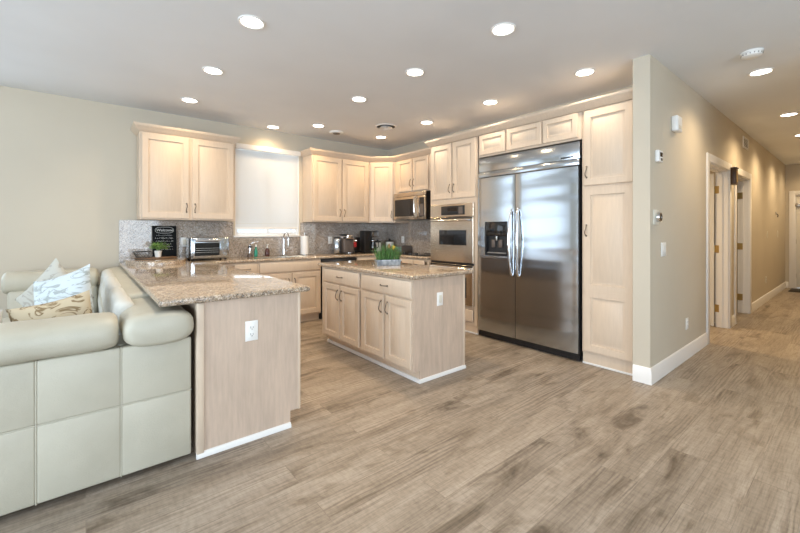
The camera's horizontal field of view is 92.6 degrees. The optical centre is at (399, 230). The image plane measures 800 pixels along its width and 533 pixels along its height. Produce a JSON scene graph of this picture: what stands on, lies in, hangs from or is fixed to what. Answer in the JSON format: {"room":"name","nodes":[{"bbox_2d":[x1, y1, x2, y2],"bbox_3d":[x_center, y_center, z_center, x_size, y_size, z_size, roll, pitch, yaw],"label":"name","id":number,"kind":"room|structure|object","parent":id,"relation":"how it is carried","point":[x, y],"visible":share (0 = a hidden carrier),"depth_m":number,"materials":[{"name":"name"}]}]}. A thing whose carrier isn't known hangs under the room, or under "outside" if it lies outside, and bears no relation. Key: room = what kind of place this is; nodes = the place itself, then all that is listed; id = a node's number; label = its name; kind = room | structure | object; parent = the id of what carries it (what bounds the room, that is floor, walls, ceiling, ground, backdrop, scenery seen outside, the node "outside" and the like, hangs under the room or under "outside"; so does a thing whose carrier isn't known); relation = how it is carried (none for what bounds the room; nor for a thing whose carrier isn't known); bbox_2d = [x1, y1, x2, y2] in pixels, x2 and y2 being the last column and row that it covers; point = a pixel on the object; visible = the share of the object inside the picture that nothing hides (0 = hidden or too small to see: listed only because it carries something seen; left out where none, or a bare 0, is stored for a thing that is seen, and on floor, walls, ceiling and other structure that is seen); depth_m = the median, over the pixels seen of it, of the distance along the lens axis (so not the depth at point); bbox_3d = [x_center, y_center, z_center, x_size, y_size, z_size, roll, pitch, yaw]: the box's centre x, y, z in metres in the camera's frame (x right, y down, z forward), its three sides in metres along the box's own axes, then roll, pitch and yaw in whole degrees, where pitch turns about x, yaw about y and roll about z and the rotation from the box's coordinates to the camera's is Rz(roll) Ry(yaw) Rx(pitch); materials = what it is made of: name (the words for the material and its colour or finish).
{"room":"open-plan kitchen","nodes":[
{"label":"open-plan kitchen","id":0,"kind":"room"},
{"bbox_2d":[0,86,387,318],"bbox_3d":[-0.574,-0.095,6.919,17.100,2.790,0.140,0,0,-39],"label":"wall","id":1,"kind":"structure","parent":0,"point":[68,164],"depth_m":4.28,"materials":[{"name":"beige paint"}]},
{"bbox_2d":[181,237,186,246],"bbox_3d":[-2.801,0.150,4.960,0.080,0.120,0.008,0,0,-39],"label":"wall outlet","id":2,"kind":"object","parent":1,"relation":"attached to","point":[183,239],"visible":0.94,"depth_m":4.95,"materials":[{"name":"white plastic"}]},
{"bbox_2d":[136,131,234,220],"bbox_3d":[-2.683,-0.640,4.844,1.055,1.020,0.378,0,0,-39],"label":"upper cabinet","id":3,"kind":"object","parent":1,"relation":"attached to","point":[178,177],"visible":1,"depth_m":4.68,"materials":[{"name":"brown wood"}]},
{"bbox_2d":[130,121,240,143],"bbox_3d":[-2.681,-1.193,4.841,1.175,0.082,0.385,0,0,-39],"label":"crown molding","id":4,"kind":"structure","parent":3,"relation":"on","point":[136,127],"depth_m":4.64,"materials":[{"name":"brown wood"}]},
{"bbox_2d":[119,220,387,261],"bbox_3d":[-1.779,0.124,5.821,4.034,0.499,0.024,0,0,-39],"label":"backsplash","id":5,"kind":"structure","parent":1,"relation":"attached to","point":[134,235],"depth_m":5.37,"materials":[{"name":"grey stone"}]},
{"bbox_2d":[233,148,300,236],"bbox_3d":[-1.981,-0.554,5.714,1.005,1.302,0.135,0,0,-39],"label":"window","id":6,"kind":"structure","parent":1,"relation":"in","point":[266,233],"depth_m":5.69,"materials":[{"name":"white paint"}]},
{"bbox_2d":[235,143,300,228],"bbox_3d":[-1.943,-0.624,5.680,0.970,1.212,0.075,0,0,-39],"label":"roller blind","id":7,"kind":"object","parent":6,"relation":"attached to","point":[266,183],"visible":0.91,"depth_m":5.67,"materials":[{"name":"white fabric"}]},
{"bbox_2d":[303,155,368,222],"bbox_3d":[-1.013,-0.640,6.216,1.047,1.020,0.378,0,0,-39],"label":"upper cabinet","id":8,"kind":"object","parent":1,"relation":"attached to","point":[335,190],"visible":1,"depth_m":6.01,"materials":[{"name":"brown wood"}]},
{"bbox_2d":[300,147,430,161],"bbox_3d":[-0.490,-1.193,6.044,2.176,0.082,0.812,0,0,4],"label":"crown molding","id":9,"kind":"structure","parent":8,"relation":"on","point":[310,151],"depth_m":6.06,"materials":[{"name":"brown wood"}]},
{"bbox_2d":[0,284,799,532],"bbox_3d":[2.512,1.350,3.164,17.100,0.100,9.900,0,0,-39],"label":"floor","id":10,"kind":"structure","parent":0,"point":[518,439],"depth_m":2.18,"materials":[{"name":"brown wood"}]},
{"bbox_2d":[0,267,193,515],"bbox_3d":[-2.539,0.852,2.975,1.095,0.897,3.100,0,0,-39],"label":"sofa","id":11,"kind":"object","parent":10,"relation":"on","point":[103,395],"visible":0.91,"depth_m":1.90,"materials":[{"name":"beige leather"}]},
{"bbox_2d":[0,309,2,322],"bbox_3d":[-2.125,0.585,1.917,0.238,0.343,0.133,0,0,-44],"label":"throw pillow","id":12,"kind":"object","parent":11,"relation":"on","point":[1,310],"visible":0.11,"depth_m":2.00,"materials":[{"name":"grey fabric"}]},
{"bbox_2d":[2,317,10,322],"bbox_3d":[-3.241,0.904,3.456,0.620,0.188,0.825,0,0,-39],"label":"seat cushion","id":13,"kind":"object","parent":11,"relation":"on","point":[4,320],"depth_m":3.44,"materials":[{"name":"beige leather"}]},
{"bbox_2d":[5,290,91,321],"bbox_3d":[-1.896,0.575,2.118,0.427,0.452,0.160,0,0,-38],"label":"throw pillow","id":14,"kind":"object","parent":11,"relation":"on","point":[78,304],"visible":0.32,"depth_m":2.12,"materials":[{"name":"beige fabric"}]},
{"bbox_2d":[14,258,93,306],"bbox_3d":[-2.392,0.470,2.643,0.565,0.564,0.128,0,0,4],"label":"throw pillow","id":15,"kind":"object","parent":11,"relation":"on","point":[26,299],"visible":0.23,"depth_m":2.62,"materials":[{"name":"white fabric"}]},
{"bbox_2d":[33,264,93,312],"bbox_3d":[-2.113,0.482,2.406,0.483,0.534,0.188,0,0,-5],"label":"throw pillow","id":16,"kind":"object","parent":11,"relation":"on","point":[76,282],"visible":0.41,"depth_m":2.40,"materials":[{"name":"white fabric"}]},
{"bbox_2d":[98,269,114,312],"bbox_3d":[-2.878,0.595,3.754,0.133,0.368,0.785,0,0,-39],"label":"cushion","id":17,"kind":"object","parent":11,"relation":"on","point":[107,273],"depth_m":3.68,"materials":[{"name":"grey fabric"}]},
{"bbox_2d":[100,277,120,312],"bbox_3d":[-2.357,0.595,3.120,0.133,0.368,0.765,0,0,-39],"label":"cushion","id":18,"kind":"object","parent":11,"relation":"on","point":[110,283],"depth_m":3.06,"materials":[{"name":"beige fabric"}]},
{"bbox_2d":[106,287,134,334],"bbox_3d":[-1.841,0.595,2.493,0.133,0.368,0.770,0,0,-39],"label":"cushion","id":19,"kind":"object","parent":11,"relation":"on","point":[120,299],"depth_m":2.38,"materials":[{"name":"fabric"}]},
{"bbox_2d":[180,292,299,459],"bbox_3d":[-1.933,0.858,3.611,0.630,0.884,3.226,0,0,-39],"label":"base cabinet","id":20,"kind":"object","parent":10,"relation":"on","point":[242,392],"visible":0.7,"depth_m":2.34,"materials":[{"name":"brown wood"}]},
{"bbox_2d":[245,320,257,341],"bbox_3d":[-0.919,0.622,2.370,0.076,0.122,0.009,0,0,-39],"label":"wall outlet","id":21,"kind":"object","parent":20,"relation":"attached to","point":[251,327],"visible":1,"depth_m":2.37,"materials":[{"name":"white plastic"}]},
{"bbox_2d":[249,325,254,329],"bbox_3d":[-0.917,0.601,2.369,0.034,0.030,0.004,0,0,-39],"label":"socket","id":22,"kind":"object","parent":21,"relation":"attached to","point":[251,327],"depth_m":2.37,"materials":[{"name":"white plastic"}]},
{"bbox_2d":[119,251,430,306],"bbox_3d":[-0.757,0.394,4.553,4.012,0.037,3.227,0,0,-39],"label":"countertop","id":23,"kind":"structure","parent":20,"relation":"on","point":[198,280],"depth_m":2.81,"materials":[{"name":"beige stone"}]},
{"bbox_2d":[123,256,185,265],"bbox_3d":[-2.801,0.352,4.408,0.590,0.044,0.848,0,0,-39],"label":"granite ledge","id":24,"kind":"object","parent":23,"relation":"on","point":[179,260],"visible":0.98,"depth_m":4.17,"materials":[{"name":"beige stone"}]},
{"bbox_2d":[133,251,176,258],"bbox_3d":[-2.878,0.285,4.495,0.448,0.089,0.236,0,0,-39],"label":"serving tray","id":25,"kind":"object","parent":24,"relation":"on","point":[134,252],"visible":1,"depth_m":4.43,"materials":[{"name":"brown wood"}]},
{"bbox_2d":[148,241,168,256],"bbox_3d":[-2.835,0.217,4.500,0.228,0.189,0.231,0,0,-39],"label":"potted plant","id":26,"kind":"object","parent":25,"relation":"on","point":[158,252],"visible":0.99,"depth_m":4.47,"materials":[{"name":"green plant"}]},
{"bbox_2d":[152,226,176,256],"bbox_3d":[-2.946,0.135,4.782,0.260,0.386,0.059,0,0,-39],"label":"chalkboard sign","id":27,"kind":"object","parent":24,"relation":"on","point":[167,234],"visible":0.9,"depth_m":4.79,"materials":[{"name":"black"}]},
{"bbox_2d":[186,237,228,260],"bbox_3d":[-2.469,0.232,4.914,0.445,0.285,0.352,0,0,-39],"label":"toaster oven","id":28,"kind":"object","parent":23,"relation":"on","point":[196,247],"visible":1,"depth_m":4.80,"materials":[{"name":"silver metal"}]},
{"bbox_2d":[247,241,257,256],"bbox_3d":[-2.099,0.263,5.450,0.150,0.222,0.070,0,0,-22],"label":"filter faucet","id":29,"kind":"object","parent":23,"relation":"on","point":[249,254],"visible":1,"depth_m":5.42,"materials":[{"name":"silver metal"}]},
{"bbox_2d":[254,244,257,256],"bbox_3d":[-2.071,0.286,5.489,0.048,0.175,0.048,0,0,-39],"label":"soap bottle","id":30,"kind":"object","parent":23,"relation":"on","point":[255,250],"visible":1,"depth_m":5.47,"materials":[{"name":"teal plastic"}]},
{"bbox_2d":[265,244,269,255],"bbox_3d":[-1.941,0.286,5.591,0.066,0.175,0.073,0,0,-39],"label":"soap dispenser","id":31,"kind":"object","parent":23,"relation":"on","point":[267,251],"visible":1,"depth_m":5.57,"materials":[{"name":"red"}]},
{"bbox_2d":[265,248,269,255],"bbox_3d":[-1.943,0.314,5.593,0.066,0.120,0.066,0,0,-39],"label":"bottle","id":32,"kind":"object","parent":31,"relation":"on","point":[267,252],"depth_m":5.57,"materials":[{"name":"red"}]},
{"bbox_2d":[253,255,309,258],"bbox_3d":[-1.681,0.473,5.479,0.758,0.193,0.398,0,0,-39],"label":"sink","id":33,"kind":"object","parent":23,"relation":"in","point":[291,255],"visible":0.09,"depth_m":5.65,"materials":[{"name":"silver metal"}]},
{"bbox_2d":[282,232,291,254],"bbox_3d":[-1.663,0.195,5.719,0.151,0.357,0.220,0,0,-39],"label":"faucet","id":34,"kind":"object","parent":23,"relation":"on","point":[288,241],"visible":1,"depth_m":5.74,"materials":[{"name":"silver metal"}]},
{"bbox_2d":[300,233,309,254],"bbox_3d":[-1.470,0.204,5.885,0.150,0.340,0.150,0,0,-39],"label":"paper towel holder","id":35,"kind":"object","parent":23,"relation":"on","point":[304,240],"visible":1,"depth_m":5.83,"materials":[{"name":"white paper"}]},
{"bbox_2d":[333,234,356,253],"bbox_3d":[-0.907,0.216,6.237,0.388,0.315,0.350,0,0,-39],"label":"coffee machine","id":36,"kind":"object","parent":23,"relation":"on","point":[344,244],"visible":0.99,"depth_m":6.14,"materials":[{"name":"silver metal"}]},
{"bbox_2d":[355,231,378,252],"bbox_3d":[-0.555,0.189,6.514,0.314,0.370,0.310,0,0,-39],"label":"coffee maker","id":37,"kind":"object","parent":23,"relation":"on","point":[365,243],"visible":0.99,"depth_m":6.38,"materials":[{"name":"black plastic"}]},
{"bbox_2d":[375,240,380,250],"bbox_3d":[-0.393,0.266,6.692,0.126,0.216,0.126,0,0,-39],"label":"canister","id":38,"kind":"object","parent":23,"relation":"on","point":[377,240],"visible":0.54,"depth_m":6.64,"materials":[{"name":"white ceramic"}]},
{"bbox_2d":[386,239,393,246],"bbox_3d":[-0.185,0.261,6.785,0.147,0.226,0.147,0,0,-39],"label":"canister","id":39,"kind":"object","parent":23,"relation":"on","point":[389,241],"visible":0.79,"depth_m":6.74,"materials":[{"name":"white ceramic"}]},
{"bbox_2d":[394,245,411,252],"bbox_3d":[0.049,0.314,6.512,0.236,0.120,0.220,0,0,-39],"label":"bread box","id":40,"kind":"object","parent":23,"relation":"on","point":[404,248],"visible":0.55,"depth_m":6.43,"materials":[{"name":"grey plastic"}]},
{"bbox_2d":[399,252,430,255],"bbox_3d":[0.312,0.355,5.952,0.500,0.038,0.740,0,0,-39],"label":"cooktop","id":41,"kind":"object","parent":23,"relation":"in","point":[403,253],"visible":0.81,"depth_m":5.83,"materials":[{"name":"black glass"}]},
{"bbox_2d":[222,262,257,272],"bbox_3d":[-2.254,0.858,4.999,0.595,0.885,0.633,0,0,-39],"label":"base cabinet","id":42,"kind":"object","parent":10,"relation":"on","point":[252,267],"visible":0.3,"depth_m":4.88,"materials":[{"name":"brown wood"}]},
{"bbox_2d":[258,259,320,321],"bbox_3d":[-1.671,0.858,5.478,0.910,0.885,0.633,0,0,-39],"label":"base cabinet","id":43,"kind":"object","parent":10,"relation":"on","point":[304,272],"visible":0.53,"depth_m":5.38,"materials":[{"name":"brown wood"}]},
{"bbox_2d":[319,257,356,318],"bbox_3d":[-1.075,0.860,5.952,0.592,0.880,0.618,0,0,-39],"label":"dishwasher","id":44,"kind":"object","parent":10,"relation":"on","point":[347,258],"visible":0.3,"depth_m":5.64,"materials":[{"name":"black metal"}]},
{"bbox_2d":[356,256,375,259],"bbox_3d":[-0.677,0.858,6.316,0.470,0.885,0.602,0,0,-39],"label":"base cabinet","id":45,"kind":"object","parent":10,"relation":"on","point":[367,257],"visible":0.17,"depth_m":6.06,"materials":[{"name":"brown wood"}]},
{"bbox_2d":[322,266,465,383],"bbox_3d":[-0.162,0.857,4.018,0.697,0.886,1.626,0,0,-39],"label":"kitchen island","id":46,"kind":"object","parent":10,"relation":"on","point":[398,325],"visible":0.98,"depth_m":3.52,"materials":[{"name":"brown wood"}]},
{"bbox_2d":[318,260,473,279],"bbox_3d":[-0.128,0.394,4.058,0.775,0.037,1.688,0,0,-39],"label":"island countertop","id":47,"kind":"structure","parent":46,"relation":"on","point":[410,271],"depth_m":3.67,"materials":[{"name":"beige stone"}]},
{"bbox_2d":[371,243,407,265],"bbox_3d":[-0.127,0.242,4.112,0.409,0.265,0.239,0,0,-15],"label":"planter","id":48,"kind":"object","parent":47,"relation":"on","point":[383,258],"visible":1,"depth_m":4.09,"materials":[{"name":"metal"}]},
{"bbox_2d":[437,292,442,305],"bbox_3d":[0.358,0.610,3.408,0.072,0.118,0.008,0,0,-39],"label":"wall outlet","id":49,"kind":"object","parent":46,"relation":"attached to","point":[439,294],"visible":1,"depth_m":3.40,"materials":[{"name":"white plastic"}]},
{"bbox_2d":[394,257,430,264],"bbox_3d":[0.270,0.858,6.001,0.602,0.885,1.110,0,0,-39],"label":"base cabinet","id":50,"kind":"object","parent":10,"relation":"on","point":[404,260],"visible":0.12,"depth_m":5.60,"materials":[{"name":"brown wood"}]},
{"bbox_2d":[431,137,480,334],"bbox_3d":[0.896,0.065,5.247,0.613,2.470,0.840,0,0,-39],"label":"tall cabinet","id":51,"kind":"object","parent":10,"relation":"on","point":[455,165],"visible":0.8,"depth_m":4.95,"materials":[{"name":"brown wood"}]},
{"bbox_2d":[430,202,474,306],"bbox_3d":[0.869,0.304,5.234,0.611,1.312,0.764,0,0,-39],"label":"double oven","id":52,"kind":"object","parent":51,"relation":"in","point":[452,225],"visible":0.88,"depth_m":4.99,"materials":[{"name":"silver metal"}]},
{"bbox_2d":[425,88,632,147],"bbox_3d":[1.438,-1.215,4.582,0.620,0.080,2.675,0,0,-39],"label":"crown molding","id":53,"kind":"structure","parent":51,"relation":"on","point":[624,95],"depth_m":4.05,"materials":[{"name":"brown wood"}]},
{"bbox_2d":[478,141,582,360],"bbox_3d":[1.560,0.202,4.399,0.663,2.173,1.255,0,0,-39],"label":"refrigerator","id":54,"kind":"object","parent":10,"relation":"on","point":[530,201],"visible":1,"depth_m":4.13,"materials":[{"name":"silver metal"}]},
{"bbox_2d":[479,112,581,158],"bbox_3d":[1.592,-1.038,4.424,0.582,0.275,1.275,0,0,-39],"label":"upper cabinet","id":55,"kind":"object","parent":54,"relation":"on","point":[565,129],"visible":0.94,"depth_m":4.15,"materials":[{"name":"brown wood"}]},
{"bbox_2d":[582,99,632,375],"bbox_3d":[2.139,0.065,3.735,0.613,2.470,0.475,0,0,-39],"label":"pantry cabinet","id":56,"kind":"object","parent":10,"relation":"on","point":[607,131],"visible":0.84,"depth_m":3.55,"materials":[{"name":"brown wood"}]},
{"bbox_2d":[788,288,799,291],"bbox_3d":[8.762,1.292,8.002,0.600,0.015,0.840,0,0,-39],"label":"doormat","id":57,"kind":"object","parent":10,"relation":"on","point":[791,289],"visible":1,"depth_m":8.18,"materials":[{"name":"grey"}]},
{"bbox_2d":[0,0,799,164],"bbox_3d":[2.512,-1.540,3.164,17.100,0.100,9.900,0,0,-39],"label":"ceiling","id":58,"kind":"structure","parent":0,"point":[305,67],"depth_m":3.25,"materials":[{"name":"white paint"}]},
{"bbox_2d":[180,97,198,102],"bbox_3d":[-2.402,-1.485,4.364,0.184,0.010,0.184,0,0,-39],"label":"recessed light","id":59,"kind":"object","parent":58,"relation":"in","point":[185,99],"visible":1,"depth_m":4.36,"materials":[{"name":"white paint"}]},
{"bbox_2d":[202,66,223,74],"bbox_3d":[-1.741,-1.485,3.559,0.184,0.010,0.184,0,0,-39],"label":"recessed light","id":60,"kind":"object","parent":58,"relation":"in","point":[208,69],"visible":1,"depth_m":3.54,"materials":[{"name":"white paint"}]},
{"bbox_2d":[238,15,264,28],"bbox_3d":[-1.059,-1.485,2.729,0.184,0.010,0.184,0,0,-39],"label":"recessed light","id":61,"kind":"object","parent":58,"relation":"in","point":[248,21],"visible":1,"depth_m":2.72,"materials":[{"name":"white paint"}]},
{"bbox_2d":[266,125,279,128],"bbox_3d":[-1.825,-1.485,5.497,0.184,0.010,0.184,0,0,-39],"label":"recessed light","id":62,"kind":"object","parent":58,"relation":"in","point":[268,126],"visible":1,"depth_m":5.50,"materials":[{"name":"white paint"}]},
{"bbox_2d":[312,124,324,127],"bbox_3d":[-1.157,-1.485,5.423,0.184,0.010,0.184,0,0,-39],"label":"recessed light","id":63,"kind":"object","parent":58,"relation":"in","point":[313,125],"visible":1,"depth_m":5.40,"materials":[{"name":"white paint"}]},
{"bbox_2d":[329,130,343,134],"bbox_3d":[-0.961,-1.474,5.781,0.210,0.030,0.210,0,0,-39],"label":"ceiling speaker","id":64,"kind":"object","parent":58,"relation":"attached to","point":[333,132],"visible":1,"depth_m":5.73,"materials":[{"name":"white plastic"}]},
{"bbox_2d":[351,96,366,101],"bbox_3d":[-0.465,-1.485,4.330,0.184,0.010,0.184,0,0,-39],"label":"recessed light","id":65,"kind":"object","parent":58,"relation":"in","point":[356,98],"visible":1,"depth_m":4.33,"materials":[{"name":"white paint"}]},
{"bbox_2d":[375,136,386,138],"bbox_3d":[-0.303,-1.485,6.089,0.184,0.010,0.184,0,0,-39],"label":"recessed light","id":66,"kind":"object","parent":58,"relation":"in","point":[377,137],"visible":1,"depth_m":6.09,"materials":[{"name":"white paint"}]},
{"bbox_2d":[375,124,396,129],"bbox_3d":[-0.200,-1.477,5.475,0.310,0.026,0.310,0,0,-39],"label":"ceiling vent","id":67,"kind":"object","parent":58,"relation":"in","point":[379,126],"visible":1,"depth_m":5.46,"materials":[{"name":"white metal"}]},
{"bbox_2d":[405,68,424,76],"bbox_3d":[0.141,-1.485,3.593,0.184,0.010,0.184,0,0,-39],"label":"recessed light","id":68,"kind":"object","parent":58,"relation":"in","point":[414,72],"visible":1,"depth_m":3.59,"materials":[{"name":"white paint"}]},
{"bbox_2d":[420,120,432,124],"bbox_3d":[0.368,-1.485,5.262,0.184,0.010,0.184,0,0,-39],"label":"recessed light","id":69,"kind":"object","parent":58,"relation":"in","point":[426,122],"visible":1,"depth_m":5.25,"materials":[{"name":"white paint"}]},
{"bbox_2d":[482,99,497,104],"bbox_3d":[1.048,-1.485,4.435,0.184,0.010,0.184,0,0,-39],"label":"recessed light","id":70,"kind":"object","parent":58,"relation":"in","point":[492,101],"visible":1,"depth_m":4.43,"materials":[{"name":"white paint"}]},
{"bbox_2d":[490,22,515,35],"bbox_3d":[0.763,-1.485,2.828,0.184,0.010,0.184,0,0,-39],"label":"recessed light","id":71,"kind":"object","parent":58,"relation":"in","point":[501,29],"visible":1,"depth_m":2.82,"materials":[{"name":"white paint"}]},
{"bbox_2d":[574,68,595,76],"bbox_3d":[1.738,-1.485,3.594,0.184,0.010,0.184,0,0,-39],"label":"recessed light","id":72,"kind":"object","parent":58,"relation":"in","point":[586,71],"visible":1,"depth_m":3.59,"materials":[{"name":"white paint"}]},
{"bbox_2d":[740,48,763,59],"bbox_3d":[2.937,-1.467,3.190,0.150,0.044,0.150,0,0,-39],"label":"smoke detector","id":73,"kind":"object","parent":58,"relation":"attached to","point":[750,54],"visible":1,"depth_m":3.16,"materials":[{"name":"white plastic"}]},
{"bbox_2d":[748,68,774,75],"bbox_3d":[3.387,-1.485,3.586,0.184,0.010,0.184,0,0,-39],"label":"recessed light","id":74,"kind":"object","parent":58,"relation":"in","point":[763,71],"visible":1,"depth_m":3.57,"materials":[{"name":"white paint"}]},
{"bbox_2d":[779,112,798,116],"bbox_3d":[4.988,-1.485,4.902,0.184,0.010,0.184,0,0,-39],"label":"recessed light","id":75,"kind":"object","parent":58,"relation":"in","point":[791,113],"visible":1,"depth_m":4.88,"materials":[{"name":"white paint"}]},
{"bbox_2d":[394,190,430,220],"bbox_3d":[0.270,-0.385,6.120,0.442,0.430,0.765,0,0,-39],"label":"microwave","id":76,"kind":"object","parent":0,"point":[410,206],"visible":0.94,"depth_m":5.94,"materials":[{"name":"silver metal"}]},
{"bbox_2d":[388,86,632,252],"bbox_3d":[1.201,-0.095,5.469,0.120,2.790,4.355,0,0,-39],"label":"wall","id":77,"kind":"structure","parent":0,"point":[420,145],"depth_m":5.81,"materials":[{"name":"beige paint"}]},
{"bbox_2d":[369,162,408,223],"bbox_3d":[-0.275,-0.640,6.655,0.639,1.020,0.632,0,0,-39],"label":"upper cabinet","id":78,"kind":"object","parent":77,"relation":"attached to","point":[381,174],"visible":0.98,"depth_m":6.41,"materials":[{"name":"brown wood"}]},
{"bbox_2d":[388,221,430,252],"bbox_3d":[0.319,0.107,6.426,0.024,0.534,1.704,0,0,-39],"label":"backsplash","id":79,"kind":"structure","parent":77,"relation":"attached to","point":[417,234],"depth_m":6.52,"materials":[{"name":"grey stone"}]},
{"bbox_2d":[395,154,430,193],"bbox_3d":[0.365,-0.877,6.070,0.378,0.545,1.075,0,0,-39],"label":"upper cabinet","id":80,"kind":"object","parent":77,"relation":"attached to","point":[412,174],"visible":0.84,"depth_m":6.01,"materials":[{"name":"brown wood"}]},
{"bbox_2d":[633,54,784,367],"bbox_3d":[5.399,-0.095,6.014,8.620,2.790,0.133,0,0,-39],"label":"wall","id":81,"kind":"structure","parent":0,"point":[670,289],"depth_m":3.72,"materials":[{"name":"beige paint"}]},
{"bbox_2d":[653,209,662,224],"bbox_3d":[2.227,-0.115,3.295,0.135,0.130,0.038,0,0,-39],"label":"thermostat","id":82,"kind":"object","parent":81,"relation":"attached to","point":[657,216],"visible":1,"depth_m":3.28,"materials":[{"name":"beige plastic"}]},
{"bbox_2d":[655,150,662,162],"bbox_3d":[2.253,-0.645,3.322,0.110,0.100,0.032,0,0,-39],"label":"thermostat","id":83,"kind":"object","parent":81,"relation":"attached to","point":[658,153],"visible":1,"depth_m":3.30,"materials":[{"name":"white plastic"}]},
{"bbox_2d":[661,242,665,256],"bbox_3d":[2.370,0.170,3.432,0.125,0.125,0.010,0,0,-39],"label":"light switch","id":84,"kind":"object","parent":81,"relation":"attached to","point":[663,245],"visible":1,"depth_m":3.42,"materials":[{"name":"white plastic"}]},
{"bbox_2d":[632,333,707,385],"bbox_3d":[2.757,1.231,3.830,1.795,0.138,0.145,0,0,-39],"label":"baseboard","id":85,"kind":"structure","parent":81,"relation":"attached to","point":[641,374],"depth_m":3.47,"materials":[{"name":"white paint"}]},
{"bbox_2d":[671,115,681,132],"bbox_3d":[2.606,-1.000,3.594,0.140,0.144,0.058,0,0,-39],"label":"door chime","id":86,"kind":"object","parent":81,"relation":"attached to","point":[676,121],"visible":1,"depth_m":3.56,"materials":[{"name":"white plastic"}]},
{"bbox_2d":[710,174,718,325],"bbox_3d":[3.990,0.260,5.493,0.975,2.060,0.111,0,0,45],"label":"door","id":87,"kind":"structure","parent":81,"relation":"in","point":[713,189],"depth_m":5.18,"materials":[{"name":"white paint"}]},
{"bbox_2d":[706,152,731,343],"bbox_3d":[3.928,0.205,4.793,1.225,2.190,0.151,0,0,-39],"label":"trim","id":88,"kind":"structure","parent":81,"relation":"attached to","point":[723,199],"depth_m":5.08,"materials":[{"name":"white paint"}]},
{"bbox_2d":[732,315,734,326],"bbox_3d":[4.535,1.231,5.207,0.228,0.138,0.016,0,0,-39],"label":"baseboard","id":89,"kind":"structure","parent":81,"relation":"attached to","point":[733,316],"depth_m":5.20,"materials":[{"name":"white paint"}]},
{"bbox_2d":[730,167,738,184],"bbox_3d":[4.455,-0.724,5.085,0.144,0.228,0.065,0,0,-39],"label":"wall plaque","id":90,"kind":"object","parent":81,"relation":"attached to","point":[734,170],"visible":1,"depth_m":5.05,"materials":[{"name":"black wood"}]},
{"bbox_2d":[737,192,742,299],"bbox_3d":[5.215,0.260,6.445,0.111,2.060,0.932,0,0,-24],"label":"door","id":91,"kind":"structure","parent":81,"relation":"in","point":[739,195],"depth_m":6.04,"materials":[{"name":"white paint"}]},
{"bbox_2d":[734,166,751,324],"bbox_3d":[5.042,0.205,5.709,1.180,2.190,0.151,0,0,-39],"label":"trim","id":92,"kind":"structure","parent":81,"relation":"attached to","point":[744,178],"depth_m":5.99,"materials":[{"name":"white paint"}]},
{"bbox_2d":[743,136,747,149],"bbox_3d":[5.237,-1.320,5.787,0.380,0.170,0.010,0,0,-39],"label":"air vent","id":93,"kind":"object","parent":81,"relation":"in","point":[745,140],"visible":1,"depth_m":5.76,"materials":[{"name":"white paint"}]},
{"bbox_2d":[752,282,788,311],"bbox_3d":[7.172,1.231,7.351,4.184,0.138,0.052,0,0,-39],"label":"baseboard","id":94,"kind":"structure","parent":81,"relation":"attached to","point":[762,300],"depth_m":7.08,"materials":[{"name":"white paint"}]},
{"bbox_2d":[710,171,714,322],"bbox_3d":[3.094,-0.095,7.024,0.100,2.790,4.355,0,0,-39],"label":"wall partition","id":95,"kind":"structure","parent":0,"point":[711,172],"depth_m":5.35,"materials":[{"name":"beige paint"}]},
{"bbox_2d":[737,164,799,283],"bbox_3d":[7.807,-0.095,9.968,0.120,2.790,5.790,0,0,-39],"label":"wall","id":96,"kind":"structure","parent":0,"point":[792,172],"depth_m":8.67,"materials":[{"name":"beige paint"}]},
{"bbox_2d":[789,191,799,287],"bbox_3d":[9.192,0.205,8.252,0.118,2.190,1.100,0,0,-39],"label":"trim","id":97,"kind":"structure","parent":96,"relation":"attached to","point":[792,194],"depth_m":8.60,"materials":[{"name":"white paint"}]},
{"bbox_2d":[795,196,799,287],"bbox_3d":[9.174,0.250,8.251,0.082,2.060,0.900,0,0,-39],"label":"door","id":98,"kind":"structure","parent":96,"relation":"in","point":[797,204],"depth_m":8.56,"materials":[{"name":"white paint"}]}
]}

